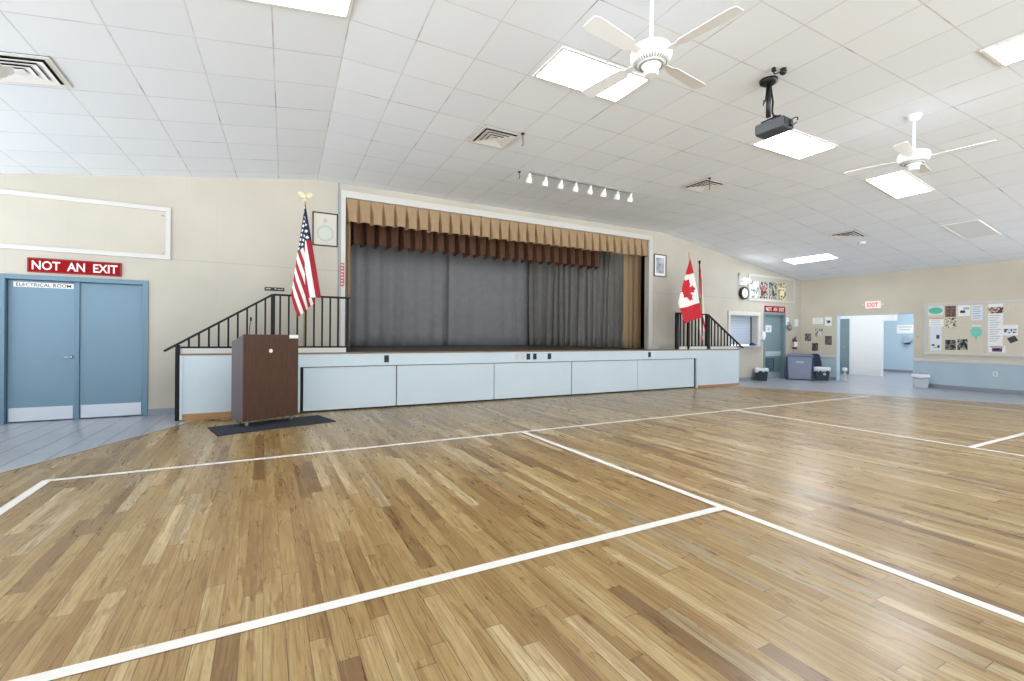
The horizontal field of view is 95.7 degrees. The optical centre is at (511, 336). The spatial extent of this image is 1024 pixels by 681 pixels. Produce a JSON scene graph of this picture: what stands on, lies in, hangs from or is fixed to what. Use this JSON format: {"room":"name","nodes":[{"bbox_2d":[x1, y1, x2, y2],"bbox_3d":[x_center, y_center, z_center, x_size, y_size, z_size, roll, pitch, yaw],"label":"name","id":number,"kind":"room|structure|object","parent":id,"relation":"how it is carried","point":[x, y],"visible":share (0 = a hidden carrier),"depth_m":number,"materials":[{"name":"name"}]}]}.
{"room":"community hall","nodes":[
{"label":"community hall","id":0,"kind":"room"},
{"bbox_2d":[0,173,800,408],"bbox_3d":[0.282,-0.752,10.218,20.807,3.989,0.140,0,0,-28],"label":"wall","id":1,"kind":"structure","parent":0,"point":[232,239],"depth_m":7.63,"materials":[{"name":"paint"}]},
{"bbox_2d":[0,273,148,424],"bbox_3d":[-6.274,0.169,6.712,1.630,2.050,0.160,0,0,-28],"label":"door","id":2,"kind":"structure","parent":1,"relation":"in","point":[80,352],"depth_m":6.67,"materials":[{"name":"blue paint"}]},
{"bbox_2d":[13,281,73,288],"bbox_3d":[-6.587,-0.726,6.525,0.624,0.068,0.007,0,0,-28],"label":"room sign","id":3,"kind":"object","parent":2,"relation":"attached to","point":[15,284],"visible":1,"depth_m":6.52,"materials":[{"name":"white"}]},
{"bbox_2d":[27,257,121,276],"bbox_3d":[-6.245,-0.995,6.640,1.016,0.202,0.025,0,0,-28],"label":"exit sign","id":4,"kind":"object","parent":1,"relation":"attached to","point":[40,265],"visible":1,"depth_m":6.62,"materials":[{"name":"red"}]},
{"bbox_2d":[0,189,170,259],"bbox_3d":[-6.839,-1.601,6.319,3.560,0.800,0.029,0,0,-28],"label":"board","id":5,"kind":"object","parent":1,"relation":"attached to","point":[28,220],"visible":1,"depth_m":6.67,"materials":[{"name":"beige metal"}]},
{"bbox_2d":[264,287,283,290],"bbox_3d":[-4.016,-0.806,7.837,0.300,0.060,0.012,0,0,-28],"label":"wall sign","id":6,"kind":"object","parent":1,"relation":"attached to","point":[265,288],"visible":1,"depth_m":7.83,"materials":[{"name":"black paint"}]},
{"bbox_2d":[312,211,337,246],"bbox_3d":[-3.306,-1.901,8.205,0.420,0.592,0.024,0,0,-28],"label":"framed certificate","id":7,"kind":"object","parent":1,"relation":"attached to","point":[324,225],"visible":1,"depth_m":8.20,"materials":[{"name":"black"}]},
{"bbox_2d":[337,183,339,296],"bbox_3d":[-3.119,-1.245,8.321,0.025,3.035,0.022,0,0,-28],"label":"trim","id":8,"kind":"structure","parent":1,"relation":"attached to","point":[338,183],"depth_m":8.31,"materials":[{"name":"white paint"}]},
{"bbox_2d":[340,263,343,285],"bbox_3d":[-3.049,-1.118,8.327,0.064,0.420,0.006,0,0,-28],"label":"warning sign","id":9,"kind":"object","parent":1,"relation":"attached to","point":[341,264],"visible":1,"depth_m":8.32,"materials":[{"name":"red"}]},
{"bbox_2d":[148,377,755,415],"bbox_3d":[0.215,1.192,10.104,20.607,0.100,0.012,0,0,-28],"label":"baseboard","id":10,"kind":"structure","parent":1,"relation":"attached to","point":[162,411],"depth_m":7.13,"materials":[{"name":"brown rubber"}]},
{"bbox_2d":[340,190,652,348],"bbox_3d":[0.254,-1.160,10.119,7.570,2.916,0.045,0,0,-28],"label":"trim","id":11,"kind":"structure","parent":1,"relation":"attached to","point":[345,194],"depth_m":9.52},
{"bbox_2d":[346,198,647,256],"bbox_3d":[0.215,-2.283,10.168,7.361,0.452,0.170,0,0,-28],"label":"valance","id":12,"kind":"object","parent":1,"relation":"hanging from","point":[359,211],"visible":1,"depth_m":9.69,"materials":[{"name":"fabric"}]},
{"bbox_2d":[654,254,666,276],"bbox_3d":[3.842,-1.849,12.019,0.430,0.580,0.024,0,0,-28],"label":"framed picture","id":13,"kind":"object","parent":1,"relation":"attached to","point":[659,259],"visible":1,"depth_m":12.02,"materials":[{"name":"black"}]},
{"bbox_2d":[656,257,663,273],"bbox_3d":[3.842,-1.849,12.018,0.270,0.400,0.003,0,0,-28],"label":"print","id":14,"kind":"object","parent":13,"relation":"attached to","point":[659,260],"depth_m":12.02},
{"bbox_2d":[739,287,748,299],"bbox_3d":[6.780,-1.275,13.547,0.370,0.370,0.100,0,0,-28],"label":"wall clock","id":15,"kind":"object","parent":1,"relation":"attached to","point":[743,292],"visible":1,"depth_m":13.50,"materials":[{"name":"black paint"}]},
{"bbox_2d":[738,273,749,285],"bbox_3d":[6.747,-1.685,13.497,0.350,0.350,0.154,0,0,-28],"label":"emergency light","id":16,"kind":"object","parent":1,"relation":"attached to","point":[742,280],"visible":1,"depth_m":13.47,"materials":[{"name":"white plastic"}]},
{"bbox_2d":[728,311,763,346],"bbox_3d":[6.804,-0.222,13.674,1.485,1.035,0.335,0,0,-28],"label":"window","id":17,"kind":"structure","parent":1,"relation":"in","point":[742,328],"depth_m":13.90,"materials":[{"name":"white"}]},
{"bbox_2d":[731,316,749,344],"bbox_3d":[6.707,-0.191,13.801,1.195,0.860,0.020,0,0,-28],"label":"roller shutter","id":18,"kind":"object","parent":17,"relation":"attached to","point":[740,325],"depth_m":13.86,"materials":[{"name":"white"}]},
{"bbox_2d":[760,331,765,340],"bbox_3d":[7.559,-0.027,13.961,0.120,0.285,0.109,0,0,-28],"label":"soap dispenser","id":19,"kind":"object","parent":1,"relation":"attached to","point":[763,335],"visible":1,"depth_m":13.93,"materials":[{"name":"white plastic"}]},
{"bbox_2d":[748,274,794,303],"bbox_3d":[7.996,-1.461,14.234,2.300,0.790,0.029,0,0,-28],"label":"framed board","id":20,"kind":"object","parent":1,"relation":"attached to","point":[790,283],"visible":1,"depth_m":14.30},
{"bbox_2d":[750,280,757,297],"bbox_3d":[7.235,-1.421,13.832,0.370,0.510,0.006,0,0,-28],"label":"poster","id":21,"kind":"object","parent":20,"relation":"attached to","point":[753,284],"visible":1,"depth_m":13.81,"materials":[{"name":"white paper"}]},
{"bbox_2d":[760,281,767,298],"bbox_3d":[7.624,-1.419,14.039,0.370,0.510,0.006,0,0,-28],"label":"poster","id":22,"kind":"object","parent":20,"relation":"attached to","point":[763,285],"visible":1,"depth_m":14.04,"materials":[{"name":"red paper"}]},
{"bbox_2d":[769,282,776,298],"bbox_3d":[8.025,-1.416,14.253,0.360,0.510,0.006,0,0,-28],"label":"poster","id":23,"kind":"object","parent":20,"relation":"attached to","point":[772,286],"visible":1,"depth_m":14.24,"materials":[{"name":"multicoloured paper"}]},
{"bbox_2d":[778,283,785,299],"bbox_3d":[8.427,-1.413,14.467,0.390,0.510,0.006,0,0,-28],"label":"poster","id":24,"kind":"object","parent":20,"relation":"attached to","point":[781,287],"visible":1,"depth_m":14.46,"materials":[{"name":"beige paper"}]},
{"bbox_2d":[763,312,785,378],"bbox_3d":[8.080,0.275,14.382,1.090,2.050,0.180,0,0,-28],"label":"door","id":25,"kind":"structure","parent":1,"relation":"in","point":[774,349],"depth_m":14.50,"materials":[{"name":"teal paint"}]},
{"bbox_2d":[766,325,770,331],"bbox_3d":[7.930,-0.251,14.330,0.300,0.220,0.004,0,0,-28],"label":"paper notice","id":26,"kind":"object","parent":25,"relation":"attached to","point":[768,327],"visible":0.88,"depth_m":14.33,"materials":[{"name":"white"}]},
{"bbox_2d":[766,358,773,370],"bbox_3d":[7.994,0.859,14.364,0.400,0.400,0.015,0,0,-28],"label":"grille","id":27,"kind":"object","parent":25,"relation":"attached to","point":[769,361],"depth_m":14.37,"materials":[{"name":"blue"}]},
{"bbox_2d":[764,306,784,312],"bbox_3d":[8.116,-0.851,14.303,1.005,0.189,0.025,0,0,-28],"label":"exit sign","id":28,"kind":"object","parent":1,"relation":"attached to","point":[778,309],"visible":1,"depth_m":14.28,"materials":[{"name":"red"}]},
{"bbox_2d":[787,322,792,330],"bbox_3d":[8.744,-0.330,14.590,0.200,0.270,0.115,0,0,-28],"label":"bell","id":29,"kind":"object","parent":1,"relation":"attached to","point":[789,327],"visible":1,"depth_m":14.55,"materials":[{"name":"silver metal"}]},
{"bbox_2d":[792,337,797,348],"bbox_3d":[8.969,0.191,14.685,0.154,0.391,0.156,0,0,9],"label":"fire extinguisher","id":30,"kind":"object","parent":1,"relation":"attached to","point":[794,341],"visible":1,"depth_m":14.63,"materials":[{"name":"red"}]},
{"bbox_2d":[349,345,643,351],"bbox_3d":[-0.678,0.321,12.739,12.000,0.060,5.485,0,0,-28],"label":"floor","id":31,"kind":"structure","parent":0,"point":[352,348],"depth_m":11.62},
{"bbox_2d":[345,221,350,349],"bbox_3d":[-3.398,-1.313,8.842,0.613,3.144,0.113,0,0,-28],"label":"curtain","id":32,"kind":"object","parent":31,"relation":"on","point":[348,224],"visible":0.13,"depth_m":8.96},
{"bbox_2d":[350,243,448,345],"bbox_3d":[-3.738,-1.366,13.313,4.123,3.244,0.202,0,0,-28],"label":"stage curtain","id":33,"kind":"object","parent":31,"relation":"on","point":[400,298],"visible":0.6,"depth_m":13.52,"materials":[{"name":"fabric"}]},
{"bbox_2d":[448,252,529,345],"bbox_3d":[-0.534,-1.342,14.860,3.171,3.244,0.133,0,0,-27],"label":"stage curtain","id":34,"kind":"object","parent":31,"relation":"on","point":[488,299],"visible":0.8,"depth_m":14.72,"materials":[{"name":"fabric"}]},
{"bbox_2d":[529,251,623,347],"bbox_3d":[2.037,-1.323,14.154,3.531,3.244,0.537,0,0,43],"label":"stage curtain","id":35,"kind":"object","parent":31,"relation":"on","point":[569,306],"visible":0.79,"depth_m":14.35,"materials":[{"name":"fabric"}]},
{"bbox_2d":[623,254,641,347],"bbox_3d":[3.241,-1.264,12.406,0.586,3.144,0.105,0,0,-23],"label":"curtain","id":36,"kind":"object","parent":31,"relation":"on","point":[632,264],"visible":0.81,"depth_m":12.38,"materials":[{"name":"fabric"}]},
{"bbox_2d":[0,371,1023,680],"bbox_3d":[6.561,1.286,5.886,27.864,0.004,16.200,0,0,-28],"label":"floor","id":37,"kind":"structure","parent":0,"point":[859,527],"depth_m":2.80,"materials":[{"name":"brown wood"}]},
{"bbox_2d":[163,294,350,420],"bbox_3d":[-3.823,0.270,7.157,2.524,1.883,0.048,0,0,-28],"label":"stair railing","id":38,"kind":"object","parent":37,"relation":"on","point":[177,346],"visible":0.89,"depth_m":7.18,"materials":[{"name":"black metal"}]},
{"bbox_2d":[208,415,335,435],"bbox_3d":[-3.302,1.209,6.415,1.482,0.011,0.684,0,0,-44],"label":"floor mat","id":39,"kind":"object","parent":37,"relation":"on","point":[313,419],"visible":1,"depth_m":6.30,"materials":[{"name":"rubber"}]},
{"bbox_2d":[231,317,297,426],"bbox_3d":[-3.460,0.465,6.520,0.336,1.474,0.760,0,0,35],"label":"lectern","id":40,"kind":"object","parent":39,"relation":"on","point":[264,380],"visible":1,"depth_m":6.33,"materials":[{"name":"brown wood"}]},
{"bbox_2d":[179,346,738,420],"bbox_3d":[0.481,0.724,9.812,12.225,1.039,0.774,0,0,-28],"label":"stage","id":41,"kind":"object","parent":37,"relation":"on","point":[329,379],"visible":0.9,"depth_m":8.57,"materials":[{"name":"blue paint"}]},
{"bbox_2d":[291,191,320,345],"bbox_3d":[-3.312,-1.031,7.396,0.275,2.601,0.419,0,0,43],"label":"flag","id":42,"kind":"object","parent":41,"relation":"on","point":[305,287],"visible":1,"depth_m":7.36,"materials":[{"name":"multicoloured fabric"}]},
{"bbox_2d":[384,355,388,361],"bbox_3d":[-2.156,0.377,7.968,0.080,0.120,0.016,0,0,-28],"label":"outlet box","id":43,"kind":"object","parent":41,"relation":"attached to","point":[386,357],"visible":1,"depth_m":7.96,"materials":[{"name":"black paint"}]},
{"bbox_2d":[678,252,701,322],"bbox_3d":[4.358,-0.907,11.507,0.781,2.466,0.268,0,0,-28],"label":"flag","id":44,"kind":"object","parent":41,"relation":"on","point":[689,304],"visible":0.99,"depth_m":11.47,"materials":[{"name":"red fabric"}]},
{"bbox_2d":[698,260,704,345],"bbox_3d":[4.822,-0.813,11.851,0.178,2.286,0.186,0,0,-28],"label":"flagpole","id":45,"kind":"object","parent":41,"relation":"on","point":[701,301],"visible":0.8,"depth_m":11.81,"materials":[{"name":"black metal"}]},
{"bbox_2d":[675,312,743,348],"bbox_3d":[5.123,-0.137,11.928,2.546,0.901,0.048,0,0,-28],"label":"stair railing","id":46,"kind":"object","parent":41,"relation":"on","point":[707,316],"visible":0.9,"depth_m":11.76,"materials":[{"name":"black metal"}]},
{"bbox_2d":[754,367,768,380],"bbox_3d":[7.361,1.101,13.679,0.360,0.382,0.266,0,0,22],"label":"waste bin","id":47,"kind":"object","parent":37,"relation":"on","point":[761,374],"visible":1,"depth_m":13.58,"materials":[{"name":"black plastic"}]},
{"bbox_2d":[786,353,813,380],"bbox_3d":[8.781,0.908,14.141,0.714,0.790,0.516,0,0,32],"label":"recycling bin","id":48,"kind":"object","parent":37,"relation":"on","point":[798,366],"visible":1,"depth_m":13.95,"materials":[{"name":"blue plastic"}]},
{"bbox_2d":[812,354,821,374],"bbox_3d":[9.344,0.913,14.279,0.344,0.792,0.164,0,0,42],"label":"folding chair","id":49,"kind":"object","parent":37,"relation":"on","point":[817,359],"visible":0.36,"depth_m":14.25,"materials":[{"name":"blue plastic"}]},
{"bbox_2d":[814,367,830,380],"bbox_3d":[9.288,1.100,13.891,0.423,0.413,0.297,0,0,30],"label":"waste bin","id":50,"kind":"object","parent":37,"relation":"on","point":[821,373],"visible":0.85,"depth_m":13.78,"materials":[{"name":"black plastic"}]},
{"bbox_2d":[842,368,846,380],"bbox_3d":[9.860,1.112,13.731,0.150,0.400,0.148,0,0,-28],"label":"stand","id":51,"kind":"object","parent":37,"relation":"on","point":[843,369],"visible":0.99,"depth_m":13.71,"materials":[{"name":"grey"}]},
{"bbox_2d":[911,373,929,387],"bbox_3d":[10.572,1.135,11.992,0.360,0.362,0.244,0,0,38],"label":"waste bin","id":52,"kind":"object","parent":37,"relation":"on","point":[919,380],"visible":1,"depth_m":11.91,"materials":[{"name":"white plastic"}]},
{"bbox_2d":[0,0,1023,280],"bbox_3d":[3.689,-2.272,3.640,20.607,0.880,14.965,0,0,-28],"label":"ceiling","id":53,"kind":"structure","parent":0,"point":[391,95],"depth_m":5.41,"materials":[{"name":"tile"}]},
{"bbox_2d":[0,51,72,87],"bbox_3d":[-4.381,-2.378,4.125,0.555,0.100,0.560,0,0,-28],"label":"ceiling vent","id":54,"kind":"object","parent":53,"relation":"in","point":[21,68],"visible":1,"depth_m":4.14,"materials":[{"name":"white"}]},
{"bbox_2d":[240,0,353,18],"bbox_3d":[-1.767,-2.662,3.478,1.120,0.178,0.566,0,0,-28],"label":"ceiling light","id":55,"kind":"object","parent":53,"relation":"attached to","point":[335,8],"visible":1,"depth_m":3.78,"materials":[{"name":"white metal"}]},
{"bbox_2d":[257,0,349,15],"bbox_3d":[-1.767,-2.663,3.478,1.070,0.007,0.506,-9,4,-28],"label":"diffuser","id":56,"kind":"object","parent":55,"relation":"attached to","point":[325,7],"depth_m":3.78,"materials":[{"name":"white"}]},
{"bbox_2d":[468,125,520,148],"bbox_3d":[-0.238,-2.725,6.368,0.560,0.029,0.560,0,0,-28],"label":"ceiling vent","id":57,"kind":"object","parent":53,"relation":"in","point":[487,135],"visible":1,"depth_m":6.33,"materials":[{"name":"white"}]},
{"bbox_2d":[526,171,632,202],"bbox_3d":[1.256,-2.635,8.231,2.304,0.188,0.117,0,0,-28],"label":"track light","id":58,"kind":"object","parent":53,"relation":"attached to","point":[529,179],"visible":1,"depth_m":8.13,"materials":[{"name":"grey"}]},
{"bbox_2d":[532,46,651,102],"bbox_3d":[0.844,-2.725,4.871,1.130,0.013,0.566,0,0,-28],"label":"recessed light","id":59,"kind":"object","parent":53,"relation":"in","point":[569,68],"visible":0.97,"depth_m":4.81,"materials":[{"name":"white plastic"}]},
{"bbox_2d":[582,0,743,97],"bbox_3d":[1.094,-2.389,3.634,1.060,0.683,1.060,0,0,8],"label":"ceiling fan","id":60,"kind":"object","parent":53,"relation":"hanging from","point":[650,55],"visible":1,"depth_m":3.51,"materials":[{"name":"white metal"}]},
{"bbox_2d":[681,178,727,191],"bbox_3d":[3.438,-2.698,8.295,0.560,0.029,0.560,0,0,-28],"label":"ceiling vent","id":61,"kind":"object","parent":53,"relation":"in","point":[702,185],"visible":0.99,"depth_m":8.25,"materials":[{"name":"white"}]},
{"bbox_2d":[755,75,798,138],"bbox_3d":[2.788,-2.443,4.907,0.308,0.549,0.403,0,0,-28],"label":"projector","id":62,"kind":"object","parent":53,"relation":"hanging from","point":[771,127],"visible":1,"depth_m":4.89,"materials":[{"name":"black paint"}]},
{"bbox_2d":[784,116,792,127],"bbox_3d":[2.883,-2.239,4.826,0.184,0.081,0.006,-3,0,-35],"label":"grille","id":63,"kind":"object","parent":62,"relation":"attached to","point":[786,120],"depth_m":4.80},
{"bbox_2d":[771,67,786,74],"bbox_3d":[2.704,-2.689,4.697,0.159,0.059,0.067,0,0,-1],"label":"ceiling sensor","id":64,"kind":"object","parent":53,"relation":"attached to","point":[783,71],"visible":1,"depth_m":4.68,"materials":[{"name":"black paint"}]},
{"bbox_2d":[751,129,838,159],"bbox_3d":[3.990,-2.702,6.538,1.130,0.013,0.566,0,0,-28],"label":"recessed light","id":65,"kind":"object","parent":53,"relation":"in","point":[795,144],"visible":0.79,"depth_m":6.51,"materials":[{"name":"white plastic"}]},
{"bbox_2d":[783,253,838,263],"bbox_3d":[8.088,-2.115,12.592,0.536,0.089,1.200,0,0,-28],"label":"ceiling light","id":66,"kind":"object","parent":53,"relation":"attached to","point":[826,256],"visible":1,"depth_m":12.55,"materials":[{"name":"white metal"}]},
{"bbox_2d":[829,230,867,240],"bbox_3d":[7.665,-2.304,10.563,0.556,0.098,0.560,0,0,-28],"label":"ceiling vent","id":67,"kind":"object","parent":53,"relation":"in","point":[853,234],"visible":1,"depth_m":10.53,"materials":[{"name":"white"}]},
{"bbox_2d":[864,170,934,198],"bbox_3d":[6.666,-2.614,7.978,1.121,0.172,0.566,0,0,-28],"label":"ceiling light","id":68,"kind":"object","parent":53,"relation":"attached to","point":[898,184],"visible":1,"depth_m":7.96,"materials":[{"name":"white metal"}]},
{"bbox_2d":[844,113,996,175],"bbox_3d":[4.904,-2.365,5.656,1.060,0.673,1.060,0,0,6],"label":"ceiling fan","id":69,"kind":"object","parent":53,"relation":"hanging from","point":[910,157],"visible":1,"depth_m":5.60,"materials":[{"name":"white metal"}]},
{"bbox_2d":[941,219,1000,239],"bbox_3d":[9.313,-2.166,9.403,1.121,0.172,0.566,0,0,-28],"label":"ceiling panel","id":70,"kind":"object","parent":53,"relation":"attached to","point":[972,229],"visible":1,"depth_m":9.38,"materials":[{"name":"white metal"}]},
{"bbox_2d":[980,33,1023,66],"bbox_3d":[4.939,-2.695,3.973,0.540,0.013,1.200,0,0,-28],"label":"recessed light","id":71,"kind":"object","parent":53,"relation":"in","point":[1010,51],"visible":1,"depth_m":4.38,"materials":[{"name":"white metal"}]},
{"bbox_2d":[641,256,644,346],"bbox_3d":[-0.698,-1.437,12.801,12.000,3.456,5.345,0,0,-28],"label":"wall","id":72,"kind":"structure","parent":0,"point":[643,257],"depth_m":15.71,"materials":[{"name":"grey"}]},
{"bbox_2d":[351,221,598,269],"bbox_3d":[-0.750,-2.227,10.947,6.953,0.777,0.259,0,0,-28],"label":"valance","id":73,"kind":"object","parent":72,"relation":"hanging from","point":[363,234],"visible":0.59,"depth_m":10.76,"materials":[{"name":"fabric"}]},
{"bbox_2d":[840,314,897,375],"bbox_3d":[12.034,-0.046,16.451,0.120,2.750,2.700,0,0,-28],"label":"wall","id":74,"kind":"structure","parent":0,"point":[866,332],"depth_m":15.95,"materials":[{"name":"white paint"}]},
{"bbox_2d":[840,317,849,373],"bbox_3d":[11.705,0.312,16.815,0.111,2.030,0.910,0,0,-28],"label":"door","id":75,"kind":"structure","parent":74,"relation":"in","point":[844,321],"depth_m":16.54,"materials":[{"name":"teal paint"}]},
{"bbox_2d":[883,314,912,369],"bbox_3d":[15.517,-0.020,16.326,0.150,2.750,6.200,0,0,-28],"label":"wall","id":76,"kind":"structure","parent":0,"point":[898,355],"depth_m":17.68,"materials":[{"name":"blue paint"}]},
{"bbox_2d":[883,369,912,372],"bbox_3d":[15.435,1.304,16.287,0.015,0.100,6.200,0,0,-28],"label":"baseboard","id":77,"kind":"structure","parent":76,"relation":"attached to","point":[885,370],"depth_m":17.65,"materials":[{"name":"grey rubber"}]},
{"bbox_2d":[897,325,912,333],"bbox_3d":[14.821,-0.290,17.460,0.012,0.330,0.540,0,0,-28],"label":"sign","id":78,"kind":"object","parent":76,"relation":"attached to","point":[901,329],"visible":0.88,"depth_m":17.47,"materials":[{"name":"white paper"}]},
{"bbox_2d":[902,335,912,343],"bbox_3d":[14.796,0.110,17.347,0.160,0.340,0.300,0,0,-28],"label":"dispenser","id":79,"kind":"object","parent":76,"relation":"attached to","point":[907,339],"visible":1,"depth_m":17.29,"materials":[{"name":"blue plastic"}]},
{"bbox_2d":[800,259,1023,390],"bbox_3d":[10.885,-0.243,12.184,0.160,3.128,6.655,0,0,-28],"label":"wall","id":80,"kind":"structure","parent":0,"point":[907,291],"depth_m":12.15,"materials":[{"name":"paint"}]},
{"bbox_2d":[805,333,810,340],"bbox_3d":[9.422,0.010,14.749,0.002,0.241,0.193,0,0,-28],"label":"poster","id":81,"kind":"object","parent":80,"relation":"attached to","point":[807,335],"visible":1,"depth_m":14.75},
{"bbox_2d":[812,343,817,350],"bbox_3d":[9.519,0.318,14.562,0.002,0.247,0.182,0,0,-28],"label":"poster","id":82,"kind":"object","parent":80,"relation":"attached to","point":[814,345],"visible":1,"depth_m":14.56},
{"bbox_2d":[812,318,822,323],"bbox_3d":[9.561,-0.501,14.495,0.004,0.190,0.310,0,0,-28],"label":"paper notice","id":83,"kind":"object","parent":80,"relation":"attached to","point":[815,320],"visible":1,"depth_m":14.50,"materials":[{"name":"white"}]},
{"bbox_2d":[815,328,822,336],"bbox_3d":[9.577,-0.134,14.460,0.002,0.263,0.220,0,0,-28],"label":"poster","id":84,"kind":"object","parent":80,"relation":"attached to","point":[818,331],"visible":1,"depth_m":14.46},
{"bbox_2d":[825,317,831,325],"bbox_3d":[9.706,-0.478,14.221,0.004,0.270,0.190,0,0,-28],"label":"paper notice","id":85,"kind":"object","parent":80,"relation":"attached to","point":[828,320],"visible":1,"depth_m":14.21,"materials":[{"name":"white"}]},
{"bbox_2d":[825,336,831,344],"bbox_3d":[9.705,0.111,14.217,0.002,0.274,0.196,0,0,-28],"label":"poster","id":86,"kind":"object","parent":80,"relation":"attached to","point":[828,339],"visible":1,"depth_m":14.21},
{"bbox_2d":[862,301,882,308],"bbox_3d":[10.243,-0.909,13.151,0.069,0.210,0.520,0,0,-28],"label":"exit sign","id":87,"kind":"object","parent":80,"relation":"attached to","point":[868,304],"visible":1,"depth_m":13.14,"materials":[{"name":"white plastic"}]},
{"bbox_2d":[836,313,913,379],"bbox_3d":[10.330,0.339,13.217,0.168,1.955,1.889,0,0,-28],"label":"trim","id":88,"kind":"structure","parent":80,"relation":"attached to","point":[838,317],"depth_m":14.01,"materials":[{"name":"blue paint"}]},
{"bbox_2d":[811,375,1023,394],"bbox_3d":[10.831,1.270,12.082,0.012,0.100,6.515,0,0,-28],"label":"baseboard","id":89,"kind":"structure","parent":80,"relation":"attached to","point":[991,390],"depth_m":11.28,"materials":[{"name":"grey rubber"}]},
{"bbox_2d":[820,355,1023,364],"bbox_3d":[10.833,0.608,12.081,0.018,0.075,6.515,0,0,-28],"label":"trim","id":90,"kind":"structure","parent":80,"relation":"attached to","point":[825,356],"depth_m":11.45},
{"bbox_2d":[924,299,1023,356],"bbox_3d":[11.465,-0.193,10.893,0.029,1.320,2.820,0,0,-28],"label":"bulletin board","id":91,"kind":"object","parent":80,"relation":"attached to","point":[1013,310],"visible":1,"depth_m":11.21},
{"bbox_2d":[930,327,941,350],"bbox_3d":[10.911,0.048,11.933,0.004,0.615,0.229,0,0,-28],"label":"paper notice","id":92,"kind":"object","parent":91,"relation":"attached to","point":[935,332],"visible":1,"depth_m":11.94,"materials":[{"name":"white"}]},
{"bbox_2d":[928,306,943,314],"bbox_3d":[10.914,-0.676,11.938,0.004,0.237,0.312,0,0,-28],"label":"paper notice","id":93,"kind":"object","parent":91,"relation":"attached to","point":[932,310],"visible":1,"depth_m":11.94,"materials":[{"name":"white"}]},
{"bbox_2d":[929,318,943,326],"bbox_3d":[10.918,-0.372,11.926,0.004,0.215,0.289,0,0,-28],"label":"paper notice","id":94,"kind":"object","parent":91,"relation":"attached to","point":[933,322],"visible":1,"depth_m":11.92,"materials":[{"name":"white"}]},
{"bbox_2d":[945,306,955,316],"bbox_3d":[11.052,-0.640,11.680,0.002,0.276,0.205,0,0,-28],"label":"poster","id":95,"kind":"object","parent":91,"relation":"attached to","point":[950,311],"visible":1,"depth_m":11.68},
{"bbox_2d":[945,318,955,327],"bbox_3d":[11.053,-0.350,11.675,0.002,0.257,0.214,0,0,-28],"label":"poster","id":96,"kind":"object","parent":91,"relation":"attached to","point":[949,322],"visible":1,"depth_m":11.68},
{"bbox_2d":[945,340,955,349],"bbox_3d":[11.047,0.203,11.678,0.002,0.252,0.208,0,0,-28],"label":"poster","id":97,"kind":"object","parent":91,"relation":"attached to","point":[949,344],"visible":1,"depth_m":11.68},
{"bbox_2d":[957,339,967,349],"bbox_3d":[11.154,0.191,11.477,0.002,0.266,0.190,0,0,-28],"label":"poster","id":98,"kind":"object","parent":91,"relation":"attached to","point":[962,344],"visible":1,"depth_m":11.47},
{"bbox_2d":[958,305,969,315],"bbox_3d":[11.171,-0.649,11.455,0.004,0.266,0.232,0,0,-28],"label":"paper notice","id":99,"kind":"object","parent":91,"relation":"attached to","point":[963,310],"visible":1,"depth_m":11.45,"materials":[{"name":"white"}]},
{"bbox_2d":[969,325,982,341],"bbox_3d":[11.273,-0.084,11.257,0.004,0.414,0.239,0,0,-28],"label":"paper notice","id":100,"kind":"object","parent":91,"relation":"attached to","point":[976,331],"visible":1,"depth_m":11.25,"materials":[{"name":"teal"}]},
{"bbox_2d":[971,305,982,319],"bbox_3d":[11.283,-0.592,11.246,0.004,0.370,0.209,0,0,-28],"label":"paper notice","id":101,"kind":"object","parent":91,"relation":"attached to","point":[976,310],"visible":1,"depth_m":11.24,"materials":[{"name":"white"}]},
{"bbox_2d":[973,306,980,318],"bbox_3d":[11.282,-0.592,11.245,0.001,0.291,0.150,0,0,-28],"label":"print","id":102,"kind":"object","parent":101,"relation":"attached to","point":[976,309],"depth_m":11.24,"materials":[{"name":"grey"}]},
{"bbox_2d":[988,303,1002,345],"bbox_3d":[11.433,-0.285,10.960,0.004,0.998,0.262,0,0,-28],"label":"paper notice","id":103,"kind":"object","parent":91,"relation":"attached to","point":[995,311],"visible":1,"depth_m":10.96,"materials":[{"name":"white"}]},
{"bbox_2d":[989,315,1000,338],"bbox_3d":[11.429,-0.203,10.964,0.001,0.621,0.190,0,0,-28],"label":"print","id":104,"kind":"object","parent":103,"relation":"attached to","point":[994,320],"depth_m":10.97,"materials":[{"name":"grey"}]},
{"bbox_2d":[988,307,1002,313],"bbox_3d":[11.434,-0.630,10.959,0.002,0.150,0.262,0,0,-28],"label":"picture","id":105,"kind":"object","parent":103,"relation":"attached to","point":[991,310],"depth_m":10.96},
{"bbox_2d":[988,345,1004,351],"bbox_3d":[11.440,0.286,10.938,0.004,0.158,0.289,0,0,-28],"label":"paper notice","id":106,"kind":"object","parent":91,"relation":"attached to","point":[990,348],"visible":1,"depth_m":10.94,"materials":[{"name":"white"}]},
{"bbox_2d":[992,348,1001,351],"bbox_3d":[11.442,0.305,10.932,0.002,0.087,0.173,0,0,-28],"label":"picture","id":107,"kind":"object","parent":106,"relation":"attached to","point":[993,349],"depth_m":10.93},
{"bbox_2d":[1003,325,1017,334],"bbox_3d":[11.548,-0.155,10.742,0.004,0.244,0.246,0,0,-28],"label":"paper notice","id":108,"kind":"object","parent":91,"relation":"attached to","point":[1007,329],"visible":1,"depth_m":10.74,"materials":[{"name":"white"}]},
{"bbox_2d":[1004,329,1016,332],"bbox_3d":[11.547,-0.134,10.741,0.002,0.102,0.207,0,0,-28],"label":"picture","id":109,"kind":"object","parent":108,"relation":"attached to","point":[1005,330],"depth_m":10.73},
{"bbox_2d":[1007,336,1017,342],"bbox_3d":[11.566,0.061,10.707,0.002,0.183,0.189,0,0,-28],"label":"paper notice","id":110,"kind":"object","parent":91,"relation":"attached to","point":[1012,339],"visible":1,"depth_m":10.71,"materials":[{"name":"grey"}]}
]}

